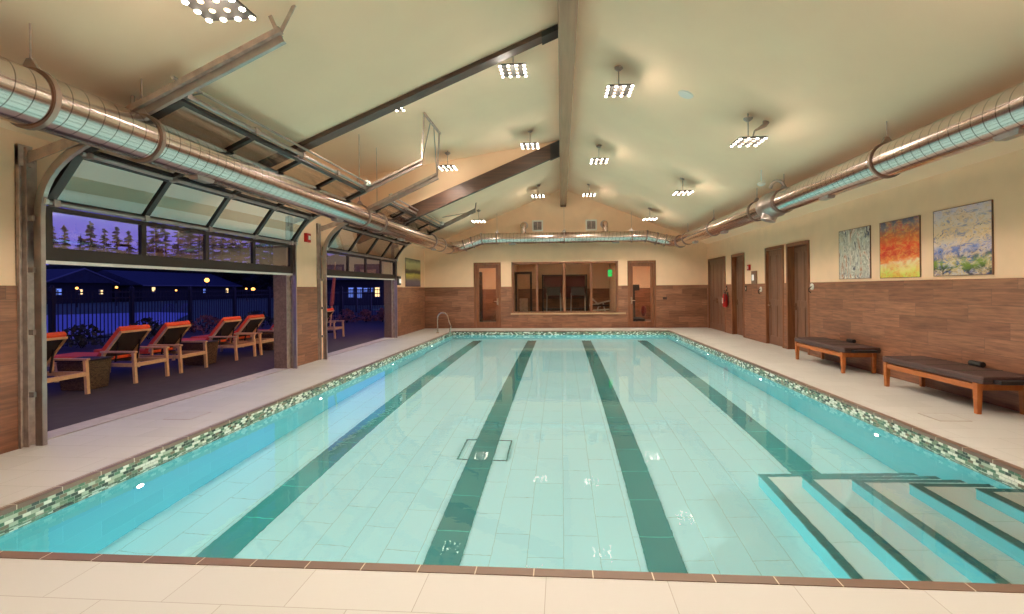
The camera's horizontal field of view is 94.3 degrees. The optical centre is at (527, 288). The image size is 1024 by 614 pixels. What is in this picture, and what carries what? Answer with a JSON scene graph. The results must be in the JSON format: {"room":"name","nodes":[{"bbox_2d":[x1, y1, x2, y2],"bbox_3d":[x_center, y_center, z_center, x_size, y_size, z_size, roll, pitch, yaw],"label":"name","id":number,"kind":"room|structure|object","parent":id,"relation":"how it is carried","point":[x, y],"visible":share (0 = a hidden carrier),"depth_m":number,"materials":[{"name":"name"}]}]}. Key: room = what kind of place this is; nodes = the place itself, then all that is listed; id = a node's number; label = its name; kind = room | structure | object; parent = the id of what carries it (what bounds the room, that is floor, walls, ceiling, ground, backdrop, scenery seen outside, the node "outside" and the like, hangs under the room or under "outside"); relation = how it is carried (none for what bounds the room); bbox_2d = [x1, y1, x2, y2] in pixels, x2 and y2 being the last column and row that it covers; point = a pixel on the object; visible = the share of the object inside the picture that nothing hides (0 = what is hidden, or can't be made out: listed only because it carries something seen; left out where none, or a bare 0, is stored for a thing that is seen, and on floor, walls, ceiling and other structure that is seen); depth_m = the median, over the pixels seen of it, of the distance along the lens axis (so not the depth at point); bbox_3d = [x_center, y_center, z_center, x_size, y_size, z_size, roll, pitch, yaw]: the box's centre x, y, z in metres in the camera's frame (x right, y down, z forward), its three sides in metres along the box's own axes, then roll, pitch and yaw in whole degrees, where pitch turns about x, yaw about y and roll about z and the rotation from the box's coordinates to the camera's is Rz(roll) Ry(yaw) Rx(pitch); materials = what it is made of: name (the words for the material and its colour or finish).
{"room":"indoor swimming pool","nodes":[
{"label":"indoor swimming pool","id":0,"kind":"room"},
{"bbox_2d":[0,127,424,453],"bbox_3d":[-4.766,-0.658,7.599,0.280,4.402,20.880,-1,0,4],"label":"wall","id":1,"kind":"structure","parent":0,"point":[94,184],"depth_m":6.74,"materials":[{"name":"beige paint"}]},
{"bbox_2d":[14,5,430,448],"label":"garage door","id":2,"kind":"structure","parent":1,"relation":"in","point":[34,249],"depth_m":4.72,"materials":[{"name":"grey metal"}]},
{"bbox_2d":[316,127,476,359],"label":"garage door","id":3,"kind":"structure","parent":1,"relation":"in","point":[388,248],"depth_m":11.19,"materials":[{"name":"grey metal"}]},
{"bbox_2d":[405,258,420,286],"bbox_3d":[-3.989,-0.539,16.602,0.018,0.966,1.666,-1,0,4],"label":"painting","id":4,"kind":"object","parent":1,"relation":"attached to","point":[412,266],"visible":1,"depth_m":16.50,"materials":[{"name":"paint"}]},
{"bbox_2d":[47,310,383,431],"bbox_3d":[-8.833,1.650,16.674,9.170,0.120,36.000,-1,0,4],"label":"floor","id":5,"kind":"structure","parent":0,"point":[64,408],"depth_m":8.39,"materials":[{"name":"concrete"}]},
{"bbox_2d":[47,331,90,393],"bbox_3d":[-7.438,1.111,6.827,1.802,0.937,0.680,-1,0,5],"label":"lounger","id":6,"kind":"object","parent":5,"relation":"on","point":[55,340],"visible":0.49,"depth_m":7.03,"materials":[{"name":"brown wood"}]},
{"bbox_2d":[47,331,66,337],"bbox_3d":[-7.091,0.916,6.795,0.464,0.554,0.580,-1,0,5],"label":"cushion","id":7,"kind":"object","parent":6,"relation":"on","point":[62,334],"depth_m":6.93,"materials":[{"name":"orange fabric"}]},
{"bbox_2d":[54,356,113,390],"bbox_3d":[-6.962,1.338,7.477,0.520,0.470,0.460,-1,0,4],"label":"table","id":8,"kind":"object","parent":5,"relation":"on","point":[99,366],"visible":0.67,"depth_m":7.34,"materials":[{"name":"brown wicker"}]},
{"bbox_2d":[58,323,109,348],"bbox_3d":[-12.125,1.307,12.907,1.178,0.698,1.159,-1,0,4],"label":"shrub","id":9,"kind":"object","parent":5,"relation":"on","point":[77,336],"visible":0.8,"depth_m":12.80,"materials":[{"name":"green plant"}]},
{"bbox_2d":[48,324,169,383],"bbox_3d":[-7.323,1.110,8.247,1.802,0.937,0.680,-1,0,6],"label":"lounger","id":10,"kind":"object","parent":5,"relation":"on","point":[124,343],"visible":0.77,"depth_m":8.15,"materials":[{"name":"brown wood"}]},
{"bbox_2d":[54,352,130,360],"bbox_3d":[-7.662,1.189,8.280,1.120,0.080,0.580,-1,0,6],"label":"seat cushion","id":11,"kind":"object","parent":10,"relation":"on","point":[120,356],"depth_m":8.26,"materials":[{"name":"orange fabric"}]},
{"bbox_2d":[97,324,149,355],"bbox_3d":[-6.976,0.915,8.213,0.464,0.554,0.580,-1,0,6],"label":"cushion","id":12,"kind":"object","parent":10,"relation":"on","point":[125,338],"depth_m":8.17,"materials":[{"name":"orange fabric"}]},
{"bbox_2d":[131,317,163,338],"bbox_3d":[-12.075,1.278,15.122,1.142,0.754,1.159,-1,0,4],"label":"shrub","id":13,"kind":"object","parent":5,"relation":"on","point":[148,320],"visible":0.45,"depth_m":15.08,"materials":[{"name":"green plant"}]},
{"bbox_2d":[94,321,207,372],"bbox_3d":[-7.262,1.109,9.169,1.802,0.937,0.680,-1,0,5],"label":"lounger","id":14,"kind":"object","parent":5,"relation":"on","point":[170,334],"visible":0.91,"depth_m":9.00,"materials":[{"name":"brown wood"}]},
{"bbox_2d":[94,347,172,353],"bbox_3d":[-7.601,1.189,9.197,1.120,0.080,0.580,-1,0,5],"label":"seat cushion","id":15,"kind":"object","parent":14,"relation":"on","point":[142,350],"depth_m":8.96,"materials":[{"name":"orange fabric"}]},
{"bbox_2d":[144,321,189,350],"bbox_3d":[-6.915,0.915,9.142,0.464,0.554,0.580,-1,0,5],"label":"cushion","id":16,"kind":"object","parent":14,"relation":"on","point":[170,332],"depth_m":9.07,"materials":[{"name":"orange fabric"}]},
{"bbox_2d":[181,340,219,364],"bbox_3d":[-6.792,1.337,9.861,0.520,0.470,0.460,-1,0,4],"label":"table","id":17,"kind":"object","parent":5,"relation":"on","point":[212,345],"visible":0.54,"depth_m":9.67,"materials":[{"name":"brown wicker"}]},
{"bbox_2d":[187,315,219,333],"bbox_3d":[-11.614,1.296,17.263,1.322,0.711,1.474,-1,0,4],"label":"shrub","id":18,"kind":"object","parent":5,"relation":"on","point":[208,320],"visible":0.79,"depth_m":17.15,"materials":[{"name":"green plant"}]},
{"bbox_2d":[46,285,371,346],"bbox_3d":[-12.649,0.759,16.495,0.100,1.730,36.100,-1,0,4],"label":"iron fence","id":19,"kind":"object","parent":5,"relation":"on","point":[51,292],"visible":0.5,"depth_m":16.46,"materials":[{"name":"black metal"}]},
{"bbox_2d":[172,316,255,360],"bbox_3d":[-7.172,1.109,10.689,1.802,0.937,0.680,-1,0,4],"label":"lounger","id":20,"kind":"object","parent":5,"relation":"on","point":[224,330],"visible":0.7,"depth_m":10.61,"materials":[{"name":"brown wood"}]},
{"bbox_2d":[182,338,226,342],"bbox_3d":[-7.512,1.188,10.714,1.120,0.080,0.580,-1,0,4],"label":"seat cushion","id":21,"kind":"object","parent":20,"relation":"on","point":[223,340],"depth_m":10.69,"materials":[{"name":"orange fabric"}]},
{"bbox_2d":[205,316,240,339],"bbox_3d":[-6.825,0.914,10.665,0.464,0.554,0.580,-1,0,4],"label":"cushion","id":22,"kind":"object","parent":20,"relation":"on","point":[226,326],"depth_m":10.57,"materials":[{"name":"orange fabric"}]},
{"bbox_2d":[191,314,273,354],"bbox_3d":[-7.112,1.108,11.541,1.802,0.937,0.680,-1,0,4],"label":"lounger","id":23,"kind":"object","parent":5,"relation":"on","point":[251,324],"visible":0.62,"depth_m":11.37,"materials":[{"name":"brown wood"}]},
{"bbox_2d":[191,334,250,339],"bbox_3d":[-7.452,1.188,11.567,1.120,0.080,0.580,-1,0,4],"label":"seat cushion","id":24,"kind":"object","parent":23,"relation":"on","point":[241,337],"depth_m":11.43,"materials":[{"name":"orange fabric"}]},
{"bbox_2d":[233,314,263,335],"bbox_3d":[-6.765,0.913,11.515,0.464,0.554,0.580,-1,0,4],"label":"cushion","id":25,"kind":"object","parent":23,"relation":"on","point":[251,323],"depth_m":11.43,"materials":[{"name":"orange fabric"}]},
{"bbox_2d":[237,310,273,327],"bbox_3d":[-11.215,1.270,19.632,1.288,0.756,1.375,-1,0,30],"label":"shrub","id":26,"kind":"object","parent":5,"relation":"on","point":[256,312],"visible":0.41,"depth_m":19.67,"materials":[{"name":"green plant"}]},
{"bbox_2d":[256,331,273,349],"bbox_3d":[-6.624,1.335,12.205,0.520,0.470,0.460,-1,0,4],"label":"table","id":27,"kind":"object","parent":5,"relation":"on","point":[265,334],"visible":0.44,"depth_m":12.00,"materials":[{"name":"brown wicker"}]},
{"bbox_2d":[327,262,336,332],"bbox_3d":[-7.099,0.309,17.050,0.480,2.534,0.480,-1,0,4],"label":"closed umbrella","id":28,"kind":"object","parent":5,"relation":"on","point":[334,278],"visible":0.64,"depth_m":17.06,"materials":[{"name":"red fabric"}]},
{"bbox_2d":[327,308,344,338],"bbox_3d":[-6.841,1.106,15.110,1.802,0.937,0.680,-1,0,3],"label":"lounger","id":29,"kind":"object","parent":5,"relation":"on","point":[330,311],"visible":0.27,"depth_m":15.22,"materials":[{"name":"brown wood"}]},
{"bbox_2d":[336,309,357,322],"bbox_3d":[-8.351,1.266,21.956,0.949,0.708,0.878,-1,0,4],"label":"shrub","id":30,"kind":"object","parent":5,"relation":"on","point":[345,311],"visible":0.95,"depth_m":21.86,"materials":[{"name":"green plant"}]},
{"bbox_2d":[327,286,383,320],"bbox_3d":[-7.939,0.717,23.126,8.250,1.730,0.100,-1,0,4],"label":"iron fence","id":31,"kind":"object","parent":5,"relation":"on","point":[341,293],"visible":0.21,"depth_m":23.16,"materials":[{"name":"black metal"}]},
{"bbox_2d":[356,309,375,321],"bbox_3d":[-7.608,1.285,22.427,0.905,0.658,0.842,-1,0,4],"label":"shrub","id":32,"kind":"object","parent":5,"relation":"on","point":[363,312],"visible":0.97,"depth_m":22.29,"materials":[{"name":"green plant"}]},
{"bbox_2d":[0,0,1023,248],"bbox_3d":[0.565,-2.608,7.317,10.970,2.335,21.080,-1,0,4],"label":"ceiling","id":33,"kind":"structure","parent":0,"point":[827,77],"depth_m":5.97,"materials":[{"name":"paint"}]},
{"bbox_2d":[181,0,256,22],"bbox_3d":[-2.326,-2.337,3.523,0.400,0.508,0.400,-1,0,4],"label":"led ceiling light","id":34,"kind":"object","parent":33,"relation":"hanging from","point":[211,10],"visible":1,"depth_m":3.58,"materials":[{"name":"metal"}]},
{"bbox_2d":[0,23,453,253],"bbox_3d":[-3.424,-2.119,8.039,0.464,1.864,17.550,-1,0,4],"label":"spiral duct","id":35,"kind":"object","parent":33,"relation":"hanging from","point":[31,98],"visible":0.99,"depth_m":4.49,"materials":[{"name":"metal"}]},
{"bbox_2d":[188,175,214,183],"bbox_3d":[-3.614,-1.215,5.271,0.128,0.060,0.275,-1,0,4],"label":"air register","id":36,"kind":"object","parent":35,"relation":"attached to","point":[204,179],"depth_m":5.23,"materials":[{"name":"metal"}]},
{"bbox_2d":[211,24,557,187],"bbox_3d":[-2.131,-2.540,6.838,5.158,2.181,0.224,-1,0,4],"label":"beam","id":37,"kind":"structure","parent":33,"relation":"attached to","point":[547,35],"depth_m":6.76,"materials":[{"name":"brown wood"}]},
{"bbox_2d":[438,151,457,170],"bbox_3d":[-1.889,-3.091,11.261,0.400,0.508,0.400,-1,0,4],"label":"led ceiling light","id":38,"kind":"object","parent":33,"relation":"hanging from","point":[447,167],"visible":0.98,"depth_m":11.22,"materials":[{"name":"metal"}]},
{"bbox_2d":[357,140,559,243],"bbox_3d":[-1.764,-2.398,11.952,5.158,2.471,0.159,-1,0,4],"label":"beam","id":39,"kind":"structure","parent":33,"relation":"attached to","point":[550,152],"depth_m":11.84,"materials":[{"name":"brown wood"}]},
{"bbox_2d":[498,56,526,77],"bbox_3d":[-0.213,-3.501,7.131,0.400,0.508,0.400,-1,0,4],"label":"led ceiling light","id":40,"kind":"object","parent":33,"relation":"hanging from","point":[513,69],"visible":0.83,"depth_m":7.11,"materials":[{"name":"metal"}]},
{"bbox_2d":[521,130,538,148],"bbox_3d":[0.061,-3.478,10.821,0.400,0.508,0.400,-1,0,4],"label":"led ceiling light","id":41,"kind":"object","parent":33,"relation":"hanging from","point":[530,145],"visible":1,"depth_m":10.77,"materials":[{"name":"metal"}]},
{"bbox_2d":[446,224,684,253],"bbox_3d":[1.240,-2.150,16.837,8.494,1.802,0.837,-1,0,4],"label":"spiral duct","id":42,"kind":"object","parent":33,"relation":"hanging from","point":[631,236],"visible":0.94,"depth_m":16.86,"materials":[{"name":"metal"}]},
{"bbox_2d":[558,0,578,206],"bbox_3d":[0.586,-3.355,7.214,0.220,0.680,20.880,-1,0,4],"label":"ridge beam","id":43,"kind":"structure","parent":33,"relation":"attached to","point":[567,9],"depth_m":6.83,"materials":[{"name":"beige paint"}]},
{"bbox_2d":[590,144,607,163],"bbox_3d":[1.675,-3.213,11.107,0.400,0.508,0.400,-1,0,4],"label":"led ceiling light","id":44,"kind":"object","parent":33,"relation":"hanging from","point":[593,160],"visible":0.98,"depth_m":11.06,"materials":[{"name":"metal"}]},
{"bbox_2d":[604,65,633,96],"bbox_3d":[1.389,-3.236,7.217,0.400,0.508,0.400,-1,0,4],"label":"led ceiling light","id":45,"kind":"object","parent":33,"relation":"hanging from","point":[613,90],"visible":0.99,"depth_m":7.18,"materials":[{"name":"metal"}]},
{"bbox_2d":[672,177,693,194],"bbox_3d":[3.654,-2.481,11.166,0.400,0.508,0.400,-1,0,4],"label":"led ceiling light","id":46,"kind":"object","parent":33,"relation":"hanging from","point":[677,192],"visible":0.98,"depth_m":11.12,"materials":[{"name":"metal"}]},
{"bbox_2d":[678,90,692,98],"bbox_3d":[2.417,-2.954,7.244,0.222,0.098,0.240,-1,0,4],"label":"ceiling speaker","id":47,"kind":"object","parent":33,"relation":"attached to","point":[684,94],"visible":1,"depth_m":7.22,"materials":[{"name":"white plastic"}]},
{"bbox_2d":[730,113,767,146],"bbox_3d":[3.292,-2.418,7.082,0.400,0.508,0.400,-1,0,4],"label":"led ceiling light","id":48,"kind":"object","parent":33,"relation":"hanging from","point":[748,141],"visible":0.98,"depth_m":7.05,"materials":[{"name":"metal"}]},
{"bbox_2d":[675,82,1023,246],"bbox_3d":[4.609,-1.677,7.464,0.500,0.830,17.550,-1,0,4],"label":"spiral duct","id":49,"kind":"object","parent":33,"relation":"hanging from","point":[999,116],"visible":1,"depth_m":5.57,"materials":[{"name":"metal"}]},
{"bbox_2d":[819,195,835,200],"bbox_3d":[4.599,-1.397,7.289,0.128,0.060,0.275,-1,0,4],"label":"air register","id":50,"kind":"object","parent":49,"relation":"attached to","point":[822,197],"depth_m":7.23,"materials":[{"name":"metal"}]},
{"bbox_2d":[993,129,1023,140],"bbox_3d":[4.385,-1.395,4.297,0.128,0.060,0.275,-1,0,4],"label":"air register","id":51,"kind":"object","parent":49,"relation":"attached to","point":[1009,134],"depth_m":4.28,"materials":[{"name":"metal"}]},
{"bbox_2d":[0,328,1023,613],"bbox_3d":[0.705,1.534,7.209,10.690,0.120,20.880,-1,0,4],"label":"floor","id":52,"kind":"structure","parent":0,"point":[27,586],"depth_m":2.42,"materials":[{"name":"tile"}]},
{"bbox_2d":[0,330,1023,592],"bbox_3d":[0.602,2.243,9.458,7.610,1.544,14.150,-1,0,4],"label":"swimming pool","id":53,"kind":"object","parent":52,"relation":"in","point":[14,513],"visible":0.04,"depth_m":3.71,"materials":[{"name":"liquid"}]},
{"bbox_2d":[0,334,1023,583],"bbox_3d":[0.596,1.605,9.458,7.402,0.001,13.942,-1,0,4],"label":"pool water","id":54,"kind":"object","parent":53,"relation":"in","point":[665,453],"visible":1,"depth_m":3.89,"materials":[{"name":"teal liquid"}]},
{"bbox_2d":[794,337,880,372],"bbox_3d":[5.625,1.173,8.688,0.584,0.513,1.814,-1,0,4],"label":"bench","id":55,"kind":"object","parent":52,"relation":"on","point":[848,348],"visible":1,"depth_m":8.28,"materials":[{"name":"orange wood"}]},
{"bbox_2d":[883,356,1023,414],"bbox_3d":[5.438,1.174,6.075,0.584,0.513,1.774,-1,0,4],"label":"bench","id":56,"kind":"object","parent":52,"relation":"on","point":[981,378],"visible":1,"depth_m":5.77,"materials":[{"name":"orange wood"}]},
{"bbox_2d":[993,380,1023,384],"bbox_3d":[5.378,1.041,5.250,0.360,0.040,0.120,-1,0,4],"label":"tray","id":57,"kind":"object","parent":56,"relation":"on","point":[995,382],"depth_m":5.21,"materials":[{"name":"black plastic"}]},
{"bbox_2d":[479,263,649,319],"bbox_3d":[1.652,0.015,22.179,10.470,2.900,0.120,-1,0,4],"label":"wall","id":58,"kind":"structure","parent":0,"point":[641,274],"depth_m":22.12,"materials":[{"name":"beige paint"}]},
{"bbox_2d":[514,263,615,310],"bbox_3d":[1.494,0.017,19.974,10.670,2.900,4.340,-1,0,4],"label":"wall partition","id":59,"kind":"structure","parent":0,"point":[612,282],"depth_m":20.64,"materials":[{"name":"beige paint"}]},
{"bbox_2d":[424,190,707,327],"bbox_3d":[1.322,-1.117,17.710,10.470,5.170,0.200,-1,0,4],"label":"wall","id":60,"kind":"structure","parent":0,"point":[681,273],"depth_m":17.62,"materials":[{"name":"beige paint"}]},
{"bbox_2d":[474,262,500,327],"bbox_3d":[-1.490,0.262,17.889,1.030,2.464,0.206,-1,0,4],"label":"door","id":61,"kind":"structure","parent":60,"relation":"in","point":[477,324],"depth_m":17.83,"materials":[{"name":"brown wood"}]},
{"bbox_2d":[532,220,542,230],"bbox_3d":[0.382,-2.329,17.684,0.406,0.410,0.025,-1,0,4],"label":"air vent","id":62,"kind":"object","parent":60,"relation":"in","point":[537,225],"visible":1,"depth_m":17.68,"materials":[{"name":"white metal"}]},
{"bbox_2d":[511,261,625,314],"bbox_3d":[1.499,-0.016,17.658,4.250,1.964,0.200,-1,0,4],"label":"window","id":63,"kind":"structure","parent":60,"relation":"in","point":[537,312],"depth_m":17.61,"materials":[{"name":"brown wood"}]},
{"bbox_2d":[586,219,596,230],"bbox_3d":[2.362,-2.341,17.542,0.416,0.400,0.025,-1,0,4],"label":"air vent","id":64,"kind":"object","parent":60,"relation":"in","point":[590,224],"visible":1,"depth_m":17.54,"materials":[{"name":"white metal"}]},
{"bbox_2d":[627,260,656,327],"bbox_3d":[4.205,0.210,17.482,1.030,2.464,0.206,-1,0,4],"label":"door","id":65,"kind":"structure","parent":60,"relation":"in","point":[652,263],"depth_m":17.43,"materials":[{"name":"brown wood"}]},
{"bbox_2d":[483,319,653,327],"bbox_3d":[1.508,1.526,19.974,10.470,0.120,4.340,-1,0,4],"label":"floor","id":66,"kind":"structure","parent":0,"point":[645,319],"depth_m":21.41,"materials":[{"name":"tile"}]},
{"bbox_2d":[479,272,482,321],"bbox_3d":[-2.128,0.399,20.444,0.330,2.200,0.520,-1,0,4],"label":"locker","id":67,"kind":"object","parent":66,"relation":"on","point":[480,273],"visible":0.26,"depth_m":20.35,"materials":[{"name":"brown wood"}]},
{"bbox_2d":[515,272,531,310],"bbox_3d":[-0.172,0.382,20.314,0.730,2.200,0.700,-1,0,4],"label":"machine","id":68,"kind":"object","parent":66,"relation":"on","point":[523,301],"visible":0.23,"depth_m":20.48,"materials":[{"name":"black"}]},
{"bbox_2d":[546,288,561,310],"bbox_3d":[1.150,0.705,20.892,0.720,1.470,1.640,-1,0,4],"label":"treadmill","id":69,"kind":"object","parent":66,"relation":"on","point":[550,291],"visible":0.41,"depth_m":21.57,"materials":[{"name":"black plastic"}]},
{"bbox_2d":[542,274,586,310],"bbox_3d":[1.720,0.414,21.883,2.060,2.100,0.400,-1,0,4],"label":"storage rack","id":70,"kind":"object","parent":66,"relation":"on","point":[548,281],"visible":0.65,"depth_m":21.91,"materials":[{"name":"black wood"}]},
{"bbox_2d":[570,287,585,310],"bbox_3d":[2.248,0.695,20.813,0.720,1.470,1.640,-1,0,4],"label":"treadmill","id":71,"kind":"object","parent":66,"relation":"on","point":[577,290],"visible":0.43,"depth_m":21.49,"materials":[{"name":"black plastic"}]},
{"bbox_2d":[589,299,610,310],"bbox_3d":[2.978,0.897,19.438,0.864,1.130,0.300,-1,0,4],"label":"weight bench","id":72,"kind":"object","parent":66,"relation":"on","point":[599,304],"visible":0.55,"depth_m":19.40,"materials":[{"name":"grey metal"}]},
{"bbox_2d":[633,285,645,320],"bbox_3d":[4.603,0.628,20.023,0.712,1.580,1.200,-1,0,4],"label":"machine","id":73,"kind":"object","parent":66,"relation":"on","point":[635,287],"visible":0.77,"depth_m":20.20,"materials":[{"name":"black metal"}]},
{"bbox_2d":[707,149,1023,411],"bbox_3d":[5.927,-0.089,6.834,0.290,3.030,20.880,-1,0,4],"label":"wall","id":74,"kind":"structure","parent":0,"point":[961,319],"depth_m":7.07,"materials":[{"name":"beige paint"}]},
{"bbox_2d":[708,256,725,331],"bbox_3d":[6.545,0.189,16.214,0.262,2.464,1.760,-1,0,4],"label":"door","id":75,"kind":"structure","parent":74,"relation":"in","point":[716,266],"depth_m":16.25,"materials":[{"name":"brown wood"}]},
{"bbox_2d":[731,253,744,336],"bbox_3d":[6.421,0.190,14.258,0.230,2.464,1.020,-1,0,4],"label":"door","id":76,"kind":"structure","parent":74,"relation":"in","point":[737,260],"depth_m":14.58,"materials":[{"name":"brown wood"}]},
{"bbox_2d":[765,245,783,347],"bbox_3d":[6.246,0.192,11.815,0.230,2.464,1.020,-1,0,4],"label":"door","id":77,"kind":"structure","parent":74,"relation":"in","point":[774,256],"depth_m":11.94,"materials":[{"name":"brown wood"}]},
{"bbox_2d":[786,240,809,354],"bbox_3d":[6.163,0.192,10.648,0.230,2.464,1.020,-1,0,4],"label":"door","id":78,"kind":"structure","parent":74,"relation":"in","point":[797,253],"depth_m":10.94,"materials":[{"name":"brown wood"}]},
{"bbox_2d":[839,225,870,278],"bbox_3d":[5.912,-0.626,8.590,0.018,0.911,0.916,-1,0,4],"label":"painting","id":79,"kind":"object","parent":74,"relation":"attached to","point":[854,244],"visible":1,"depth_m":8.54,"materials":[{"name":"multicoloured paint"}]},
{"bbox_2d":[879,215,920,277],"bbox_3d":[5.830,-0.623,7.447,0.018,0.916,0.886,-1,0,4],"label":"painting","id":80,"kind":"object","parent":74,"relation":"attached to","point":[900,239],"visible":1,"depth_m":7.39,"materials":[{"name":"paint"}]},
{"bbox_2d":[933,200,993,275],"bbox_3d":[5.747,-0.629,6.290,0.018,0.921,0.926,-1,0,4],"label":"painting","id":81,"kind":"object","parent":74,"relation":"attached to","point":[963,236],"visible":1,"depth_m":6.22,"materials":[{"name":"paint"}]},
{"label":"outside","id":82,"kind":"structure","parent":0,"visible":0},
{"bbox_2d":[153,224,173,271],"bbox_3d":[-83.341,-6.769,109.246,5.880,18.147,5.599,-1,0,4],"label":"conifer tree","id":83,"kind":"object","parent":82,"point":[164,233],"visible":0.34,"depth_m":109.16,"materials":[{"name":"green plant"}]},
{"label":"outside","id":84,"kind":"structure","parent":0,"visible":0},
{"bbox_2d":[46,297,383,343],"bbox_3d":[-129.793,2.810,109.544,245.400,0.190,320.000,-1,0,4],"label":"ground","id":85,"kind":"structure","parent":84,"point":[213,310],"depth_m":44.07,"materials":[{"name":"blue"}]},
{"bbox_2d":[53,225,70,264],"bbox_3d":[-98.329,-5.572,100.865,5.380,16.013,5.695,-1,0,4],"label":"conifer tree","id":86,"kind":"object","parent":85,"relation":"on","point":[65,244],"visible":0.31,"depth_m":100.83,"materials":[{"name":"green plant"}]},
{"bbox_2d":[46,268,119,303],"bbox_3d":[-70.206,-0.340,68.785,13.340,5.030,10.853,-1,0,4],"label":"house","id":87,"kind":"structure","parent":85,"relation":"on","point":[85,279],"depth_m":68.03,"materials":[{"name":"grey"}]},
{"bbox_2d":[82,221,100,250],"bbox_3d":[-92.699,-6.025,101.007,5.967,16.808,5.892,-1,0,4],"label":"conifer tree","id":88,"kind":"object","parent":85,"relation":"on","point":[92,246],"visible":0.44,"depth_m":101.13,"materials":[{"name":"green plant"}]},
{"bbox_2d":[99,229,112,251],"bbox_3d":[-94.981,-5.563,107.203,5.244,15.951,5.494,-1,0,4],"label":"conifer tree","id":89,"kind":"object","parent":85,"relation":"on","point":[103,237],"visible":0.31,"depth_m":107.00,"materials":[{"name":"green plant"}]},
{"bbox_2d":[46,312,187,338],"bbox_3d":[-25.717,1.763,21.957,15.452,0.040,25.694,-1,0,-32],"label":"pool","id":90,"kind":"object","parent":85,"relation":"on","point":[155,316],"visible":0.16,"depth_m":25.82,"materials":[{"name":"blue liquid"}]},
{"bbox_2d":[110,226,125,252],"bbox_3d":[-91.245,-5.718,105.687,5.144,16.169,5.949,-1,0,4],"label":"conifer tree","id":91,"kind":"object","parent":85,"relation":"on","point":[117,241],"visible":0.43,"depth_m":105.65,"materials":[{"name":"green plant"}]},
{"bbox_2d":[118,230,134,270],"bbox_3d":[-86.014,-5.111,102.682,4.905,14.862,5.067,-1,0,4],"label":"conifer tree","id":92,"kind":"object","parent":85,"relation":"on","point":[128,238],"visible":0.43,"depth_m":102.45,"materials":[{"name":"green plant"}]},
{"bbox_2d":[46,265,247,296],"bbox_3d":[-67.977,-2.256,129.179,66.000,8.822,94.000,-1,0,4],"label":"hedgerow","id":93,"kind":"object","parent":85,"relation":"on","point":[96,269],"visible":0.02,"depth_m":99.54,"materials":[{"name":"plant"}]},
{"bbox_2d":[141,222,169,271],"bbox_3d":[-81.380,-6.928,103.940,5.616,18.431,6.274,-1,0,4],"label":"conifer tree","id":94,"kind":"object","parent":85,"relation":"on","point":[156,236],"visible":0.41,"depth_m":103.63,"materials":[{"name":"green plant"}]},
{"bbox_2d":[97,270,240,301],"bbox_3d":[-65.946,-0.393,86.426,13.320,5.060,23.200,-1,0,4],"label":"house","id":95,"kind":"structure","parent":85,"relation":"on","point":[140,280],"depth_m":80.84,"materials":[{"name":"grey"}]},
{"bbox_2d":[169,226,188,272],"bbox_3d":[-79.795,-7.235,108.933,6.244,19.011,6.271,-1,0,4],"label":"conifer tree","id":96,"kind":"object","parent":85,"relation":"on","point":[175,246],"visible":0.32,"depth_m":108.82,"materials":[{"name":"green plant"}]},
{"bbox_2d":[177,228,205,273],"bbox_3d":[-69.441,-7.274,98.078,6.094,18.887,6.290,-1,0,4],"label":"conifer tree","id":97,"kind":"object","parent":85,"relation":"on","point":[190,236],"visible":0.43,"depth_m":98.09,"materials":[{"name":"green plant"}]},
{"bbox_2d":[192,230,213,274],"bbox_3d":[-71.240,-7.015,104.041,5.922,18.419,6.567,-1,0,4],"label":"conifer tree","id":98,"kind":"object","parent":85,"relation":"on","point":[200,252],"visible":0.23,"depth_m":103.88,"materials":[{"name":"green plant"}]},
{"bbox_2d":[207,236,218,273],"bbox_3d":[-71.635,-5.987,108.060,5.836,16.361,5.380,-1,0,4],"label":"conifer tree","id":99,"kind":"object","parent":85,"relation":"on","point":[213,244],"visible":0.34,"depth_m":107.97,"materials":[{"name":"green plant"}]},
{"bbox_2d":[212,233,234,282],"bbox_3d":[-67.931,-6.008,106.368,5.289,16.331,5.363,-1,0,4],"label":"conifer tree","id":100,"kind":"object","parent":85,"relation":"on","point":[221,254],"visible":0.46,"depth_m":105.80,"materials":[{"name":"green plant"}]},
{"bbox_2d":[220,234,238,282],"bbox_3d":[-67.168,-6.390,107.673,5.664,17.078,5.590,-1,0,4],"label":"conifer tree","id":101,"kind":"object","parent":85,"relation":"on","point":[229,247],"visible":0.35,"depth_m":107.78,"materials":[{"name":"green plant"}]},
{"bbox_2d":[228,236,255,297],"bbox_3d":[-62.174,-6.337,102.860,6.022,16.879,5.678,-1,0,4],"label":"conifer tree","id":102,"kind":"object","parent":85,"relation":"on","point":[239,248],"visible":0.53,"depth_m":102.75,"materials":[{"name":"green plant"}]},
{"bbox_2d":[236,274,273,297],"bbox_3d":[-57.506,-1.120,120.410,13.320,6.360,31.200,-1,0,4],"label":"house","id":103,"kind":"structure","parent":85,"relation":"on","point":[253,275],"depth_m":105.57,"materials":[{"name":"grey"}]},
{"bbox_2d":[244,239,271,297],"bbox_3d":[-57.212,-7.083,101.994,6.087,18.285,5.870,-1,0,4],"label":"conifer tree","id":104,"kind":"object","parent":85,"relation":"on","point":[259,246],"visible":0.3,"depth_m":101.75,"materials":[{"name":"green plant"}]},
{"bbox_2d":[255,240,272,297],"bbox_3d":[-54.466,-7.226,100.155,6.010,18.526,5.745,-1,0,4],"label":"conifer tree","id":105,"kind":"object","parent":85,"relation":"on","point":[268,260],"visible":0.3,"depth_m":99.90,"materials":[{"name":"green plant"}]},
{"bbox_2d":[327,256,383,305],"bbox_3d":[-15.855,-0.947,51.763,16.600,5.260,10.600,-1,0,4],"label":"lodge","id":106,"kind":"structure","parent":85,"relation":"on","point":[355,264],"depth_m":47.47,"materials":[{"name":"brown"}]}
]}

